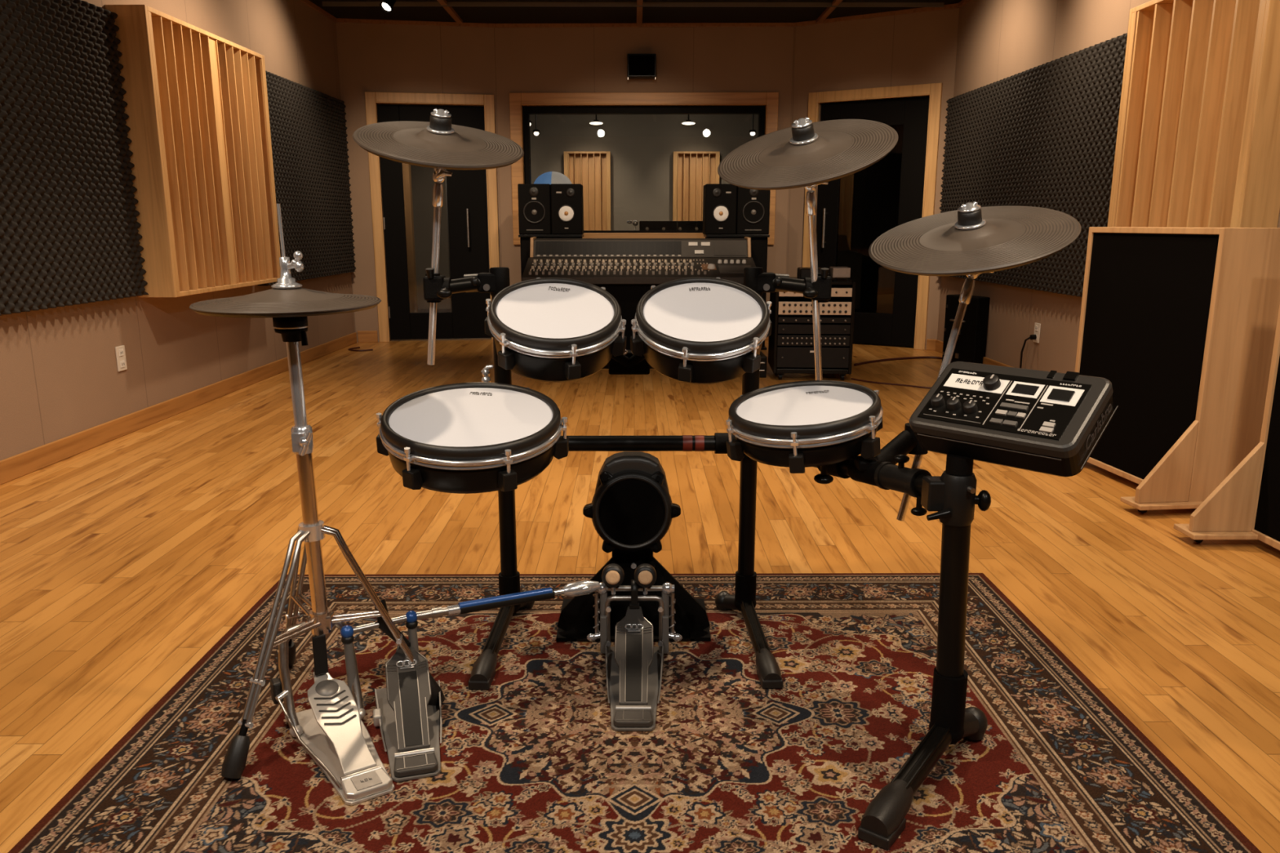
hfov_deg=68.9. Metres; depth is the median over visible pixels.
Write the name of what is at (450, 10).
ceiling beam
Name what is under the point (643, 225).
audio equipment
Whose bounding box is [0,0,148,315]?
panel
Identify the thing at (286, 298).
cymbal
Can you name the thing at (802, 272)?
box
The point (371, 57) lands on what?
wall
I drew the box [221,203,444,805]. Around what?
stand
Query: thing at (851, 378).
cable
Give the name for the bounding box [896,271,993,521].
boom
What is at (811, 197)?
boom
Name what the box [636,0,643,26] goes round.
ceiling beam
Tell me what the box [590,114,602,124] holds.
spotlight
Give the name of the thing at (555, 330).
pad
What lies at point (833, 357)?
rack
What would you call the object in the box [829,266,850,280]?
box
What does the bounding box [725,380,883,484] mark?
pad
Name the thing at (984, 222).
washer
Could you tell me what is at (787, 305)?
rack
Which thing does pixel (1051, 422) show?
module
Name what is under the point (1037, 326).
wall outlet
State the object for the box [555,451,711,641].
pad
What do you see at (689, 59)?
wall
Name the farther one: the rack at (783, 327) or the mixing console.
the mixing console
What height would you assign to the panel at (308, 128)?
1.355 m
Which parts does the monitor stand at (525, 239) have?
plate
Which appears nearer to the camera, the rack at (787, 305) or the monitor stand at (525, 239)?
the rack at (787, 305)
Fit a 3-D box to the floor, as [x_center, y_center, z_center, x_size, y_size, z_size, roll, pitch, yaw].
[-0.030,0.004,4.913,6.400,0.100,14.000,0,12,0]
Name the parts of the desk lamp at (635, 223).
bulb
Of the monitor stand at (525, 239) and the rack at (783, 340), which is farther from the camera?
the monitor stand at (525, 239)
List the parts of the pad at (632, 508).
plate, plate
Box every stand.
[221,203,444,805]
[444,168,452,311]
[518,234,583,276]
[703,234,769,350]
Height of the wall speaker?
0.199 m
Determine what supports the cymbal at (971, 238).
attached to the boom at (965, 297)
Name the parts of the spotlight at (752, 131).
stem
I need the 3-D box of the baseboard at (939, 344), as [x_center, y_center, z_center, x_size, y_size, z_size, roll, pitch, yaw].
[2.498,0.341,2.920,0.018,0.090,9.332,0,12,-1]
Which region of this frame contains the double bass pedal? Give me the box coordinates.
[340,563,682,782]
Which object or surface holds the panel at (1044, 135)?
attached to the wall at (997, 40)
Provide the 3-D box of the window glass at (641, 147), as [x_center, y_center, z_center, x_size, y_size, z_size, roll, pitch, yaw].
[-0.021,-2.502,10.969,5.500,2.220,0.100,0,12,0]
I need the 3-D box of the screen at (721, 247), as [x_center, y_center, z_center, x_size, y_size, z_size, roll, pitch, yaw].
[0.685,-1.360,7.107,0.240,0.111,0.054,0,12,0]
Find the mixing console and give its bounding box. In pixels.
[521,236,755,350]
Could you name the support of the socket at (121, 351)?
attached to the wall outlet at (120, 350)
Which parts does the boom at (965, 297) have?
rod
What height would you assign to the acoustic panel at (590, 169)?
1.000 m
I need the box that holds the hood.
[594,451,669,493]
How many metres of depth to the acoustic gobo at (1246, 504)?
2.92 m
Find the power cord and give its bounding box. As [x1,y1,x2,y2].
[1019,334,1036,368]
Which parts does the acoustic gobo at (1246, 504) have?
frame, fabric panel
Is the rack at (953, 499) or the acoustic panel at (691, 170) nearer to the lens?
the rack at (953, 499)
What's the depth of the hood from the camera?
2.31 m
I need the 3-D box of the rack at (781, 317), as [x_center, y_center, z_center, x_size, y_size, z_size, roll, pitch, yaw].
[1.123,-0.713,6.114,0.458,0.034,0.368,1,12,4]
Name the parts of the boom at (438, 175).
rod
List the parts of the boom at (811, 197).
rod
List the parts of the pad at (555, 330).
tension rod, tension rod, tension rod, tension rod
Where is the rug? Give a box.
[8,573,1262,852]
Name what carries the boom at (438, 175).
attached to the rack at (953, 499)
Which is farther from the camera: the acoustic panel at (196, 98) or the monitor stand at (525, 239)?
the monitor stand at (525, 239)
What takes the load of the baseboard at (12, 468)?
attached to the wall at (60, 376)
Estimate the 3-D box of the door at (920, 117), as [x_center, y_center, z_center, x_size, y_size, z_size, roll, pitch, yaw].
[1.864,-1.685,7.629,1.075,2.045,0.118,8,14,31]
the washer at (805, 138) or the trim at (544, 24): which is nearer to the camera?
the washer at (805, 138)
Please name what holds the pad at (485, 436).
on the rack at (953, 499)
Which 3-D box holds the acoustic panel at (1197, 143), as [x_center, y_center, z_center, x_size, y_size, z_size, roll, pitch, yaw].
[2.394,-1.202,4.051,0.149,1.345,1.000,0,12,-1]
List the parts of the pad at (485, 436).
tension rod, tension rod, tension rod, tension rod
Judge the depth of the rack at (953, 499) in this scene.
1.94 m
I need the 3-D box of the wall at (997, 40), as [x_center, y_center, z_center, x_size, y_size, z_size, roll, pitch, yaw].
[2.567,-0.887,2.665,0.122,2.600,9.352,0,12,-1]
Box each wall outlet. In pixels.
[115,345,127,371]
[1033,322,1040,342]
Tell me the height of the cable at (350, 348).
0.014 m
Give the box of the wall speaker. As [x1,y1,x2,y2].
[626,53,656,79]
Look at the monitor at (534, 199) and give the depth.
7.30 m
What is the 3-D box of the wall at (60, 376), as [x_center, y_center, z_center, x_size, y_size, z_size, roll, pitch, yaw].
[-2.582,-0.939,2.902,0.121,2.600,9.903,0,12,1]
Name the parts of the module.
knob, knob, mounting stem, knob, name plate, knob, control panel, display frame, jog frame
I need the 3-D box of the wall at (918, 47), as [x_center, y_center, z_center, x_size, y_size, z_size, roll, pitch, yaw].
[1.858,-1.967,7.619,1.312,2.600,0.120,8,14,31]
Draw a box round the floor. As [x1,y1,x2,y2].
[0,308,1279,852]
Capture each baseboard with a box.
[0,332,356,484]
[357,330,377,342]
[926,338,935,350]
[935,339,1013,367]
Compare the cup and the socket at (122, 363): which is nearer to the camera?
the cup
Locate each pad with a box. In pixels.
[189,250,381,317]
[352,107,524,169]
[376,364,568,493]
[484,277,626,382]
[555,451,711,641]
[630,276,772,384]
[717,116,897,190]
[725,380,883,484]
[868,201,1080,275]
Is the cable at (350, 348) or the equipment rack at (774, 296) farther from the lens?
the cable at (350, 348)
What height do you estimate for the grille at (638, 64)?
0.154 m
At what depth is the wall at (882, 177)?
10.26 m
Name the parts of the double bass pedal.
bearing post, rail, footboard, plate, bearing post, heel plate, drive shaft rod, rail, bearing post, rail, beater rod, heel plate, footboard, hoop frame, plate, beater rod, rail, bearing post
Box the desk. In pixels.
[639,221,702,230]
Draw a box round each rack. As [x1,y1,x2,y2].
[422,266,991,850]
[759,351,766,377]
[768,276,855,380]
[776,346,848,368]
[777,297,851,315]
[777,314,850,323]
[777,322,850,333]
[777,333,849,346]
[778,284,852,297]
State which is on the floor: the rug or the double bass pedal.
the rug
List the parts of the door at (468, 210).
handle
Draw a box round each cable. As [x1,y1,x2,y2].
[347,346,373,351]
[850,377,931,388]
[853,355,942,365]
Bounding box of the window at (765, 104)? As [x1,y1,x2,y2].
[509,92,778,244]
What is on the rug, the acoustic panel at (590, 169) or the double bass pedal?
the double bass pedal
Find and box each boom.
[426,168,452,364]
[804,182,828,380]
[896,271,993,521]
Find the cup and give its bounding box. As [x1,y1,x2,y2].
[272,315,308,342]
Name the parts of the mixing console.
meter glass, master panel, master knob, script panel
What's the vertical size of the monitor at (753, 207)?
0.387 m
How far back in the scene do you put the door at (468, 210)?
7.94 m
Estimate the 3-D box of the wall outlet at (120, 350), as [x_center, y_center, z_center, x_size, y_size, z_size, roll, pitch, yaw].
[-2.493,-0.328,4.487,0.010,0.118,0.072,0,12,1]
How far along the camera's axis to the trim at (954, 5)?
7.26 m
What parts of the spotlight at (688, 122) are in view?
bulb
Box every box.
[796,266,821,279]
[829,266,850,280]
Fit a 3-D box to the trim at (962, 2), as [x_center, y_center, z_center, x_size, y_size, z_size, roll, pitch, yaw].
[2.497,-2.142,2.389,0.020,0.029,9.352,0,12,-1]
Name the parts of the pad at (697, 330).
tension rod, tension rod, tension rod, tension rod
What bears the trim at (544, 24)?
attached to the wall at (689, 59)
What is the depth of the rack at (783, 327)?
5.96 m
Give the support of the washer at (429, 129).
in the pad at (437, 143)
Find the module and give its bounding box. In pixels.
[909,361,1118,476]
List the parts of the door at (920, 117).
handle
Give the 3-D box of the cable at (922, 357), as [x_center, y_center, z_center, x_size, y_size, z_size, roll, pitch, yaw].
[1.931,-0.470,6.820,0.798,0.018,0.505,0,12,0]
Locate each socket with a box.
[119,349,124,355]
[120,360,125,368]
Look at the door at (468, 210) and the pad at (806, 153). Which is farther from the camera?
the door at (468, 210)
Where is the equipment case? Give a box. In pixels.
[942,293,990,364]
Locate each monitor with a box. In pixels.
[517,183,551,234]
[550,183,583,234]
[702,183,737,234]
[736,186,770,234]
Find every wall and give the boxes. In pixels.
[0,0,355,460]
[334,22,501,342]
[493,26,795,303]
[786,8,959,349]
[859,124,903,313]
[937,0,1279,373]
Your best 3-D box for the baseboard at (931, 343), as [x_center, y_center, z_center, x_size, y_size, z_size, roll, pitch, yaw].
[2.345,-0.659,7.510,0.077,0.090,0.018,8,14,31]
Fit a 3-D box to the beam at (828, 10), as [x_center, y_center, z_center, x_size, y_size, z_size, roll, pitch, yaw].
[1.462,-2.517,4.097,0.044,0.024,7.060,0,12,0]
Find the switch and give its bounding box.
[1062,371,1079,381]
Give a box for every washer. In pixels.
[426,125,454,133]
[789,133,818,144]
[954,218,986,229]
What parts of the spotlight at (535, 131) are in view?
stem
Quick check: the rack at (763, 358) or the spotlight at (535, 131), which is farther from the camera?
the spotlight at (535, 131)
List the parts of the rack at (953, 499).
lever, arm, arm, lever, arm, leg, latch lever, knob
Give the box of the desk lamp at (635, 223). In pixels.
[626,220,638,230]
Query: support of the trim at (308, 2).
attached to the wall at (60, 376)
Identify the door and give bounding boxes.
[364,91,499,342]
[802,82,942,350]
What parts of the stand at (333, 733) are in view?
leg, pull rod, frame, leg, radius rod, plate, footboard, frame, heel plate, leg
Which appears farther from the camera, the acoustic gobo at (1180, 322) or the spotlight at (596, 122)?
the spotlight at (596, 122)
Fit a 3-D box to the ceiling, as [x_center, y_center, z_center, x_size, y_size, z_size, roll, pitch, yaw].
[-0.021,-2.325,2.922,6.400,0.100,11.100,0,12,0]
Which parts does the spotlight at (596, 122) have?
bulb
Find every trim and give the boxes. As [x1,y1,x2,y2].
[300,0,337,22]
[336,17,493,27]
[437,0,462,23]
[493,22,795,27]
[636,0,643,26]
[795,3,959,26]
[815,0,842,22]
[957,0,971,7]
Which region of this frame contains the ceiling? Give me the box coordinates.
[309,0,962,23]
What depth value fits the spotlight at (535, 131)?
9.55 m
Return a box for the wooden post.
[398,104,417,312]
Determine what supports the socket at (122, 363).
attached to the wall outlet at (120, 350)
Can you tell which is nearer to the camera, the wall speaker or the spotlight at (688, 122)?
the wall speaker
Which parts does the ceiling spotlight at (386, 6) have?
bulb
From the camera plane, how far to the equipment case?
6.50 m
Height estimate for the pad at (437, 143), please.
0.136 m
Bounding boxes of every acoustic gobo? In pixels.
[1075,226,1279,513]
[1173,304,1279,550]
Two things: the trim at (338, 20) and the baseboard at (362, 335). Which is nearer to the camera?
the trim at (338, 20)
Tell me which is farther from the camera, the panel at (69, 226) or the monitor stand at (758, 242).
the monitor stand at (758, 242)
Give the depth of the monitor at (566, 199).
7.30 m
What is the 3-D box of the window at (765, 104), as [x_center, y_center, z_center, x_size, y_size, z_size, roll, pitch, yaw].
[0.031,-2.178,7.929,2.235,1.240,0.170,0,12,1]
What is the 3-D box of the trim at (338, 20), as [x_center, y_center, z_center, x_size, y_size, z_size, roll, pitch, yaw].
[-1.819,-3.268,7.556,1.256,0.029,0.020,-2,12,-9]
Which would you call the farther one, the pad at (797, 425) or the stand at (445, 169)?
the stand at (445, 169)
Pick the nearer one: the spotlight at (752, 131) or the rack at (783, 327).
the rack at (783, 327)
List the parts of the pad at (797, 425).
tension rod, tension rod, clamp knob, tension rod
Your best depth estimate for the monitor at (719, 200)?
7.31 m
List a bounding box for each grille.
[628,54,654,75]
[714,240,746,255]
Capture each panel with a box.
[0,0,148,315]
[104,4,280,297]
[257,70,355,285]
[564,151,610,230]
[672,151,719,221]
[939,33,1127,297]
[1107,0,1279,227]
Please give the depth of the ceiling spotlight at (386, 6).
6.54 m
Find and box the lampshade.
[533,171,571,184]
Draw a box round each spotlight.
[379,0,395,13]
[532,114,540,135]
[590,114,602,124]
[682,114,694,124]
[749,114,756,135]
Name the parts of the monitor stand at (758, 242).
plate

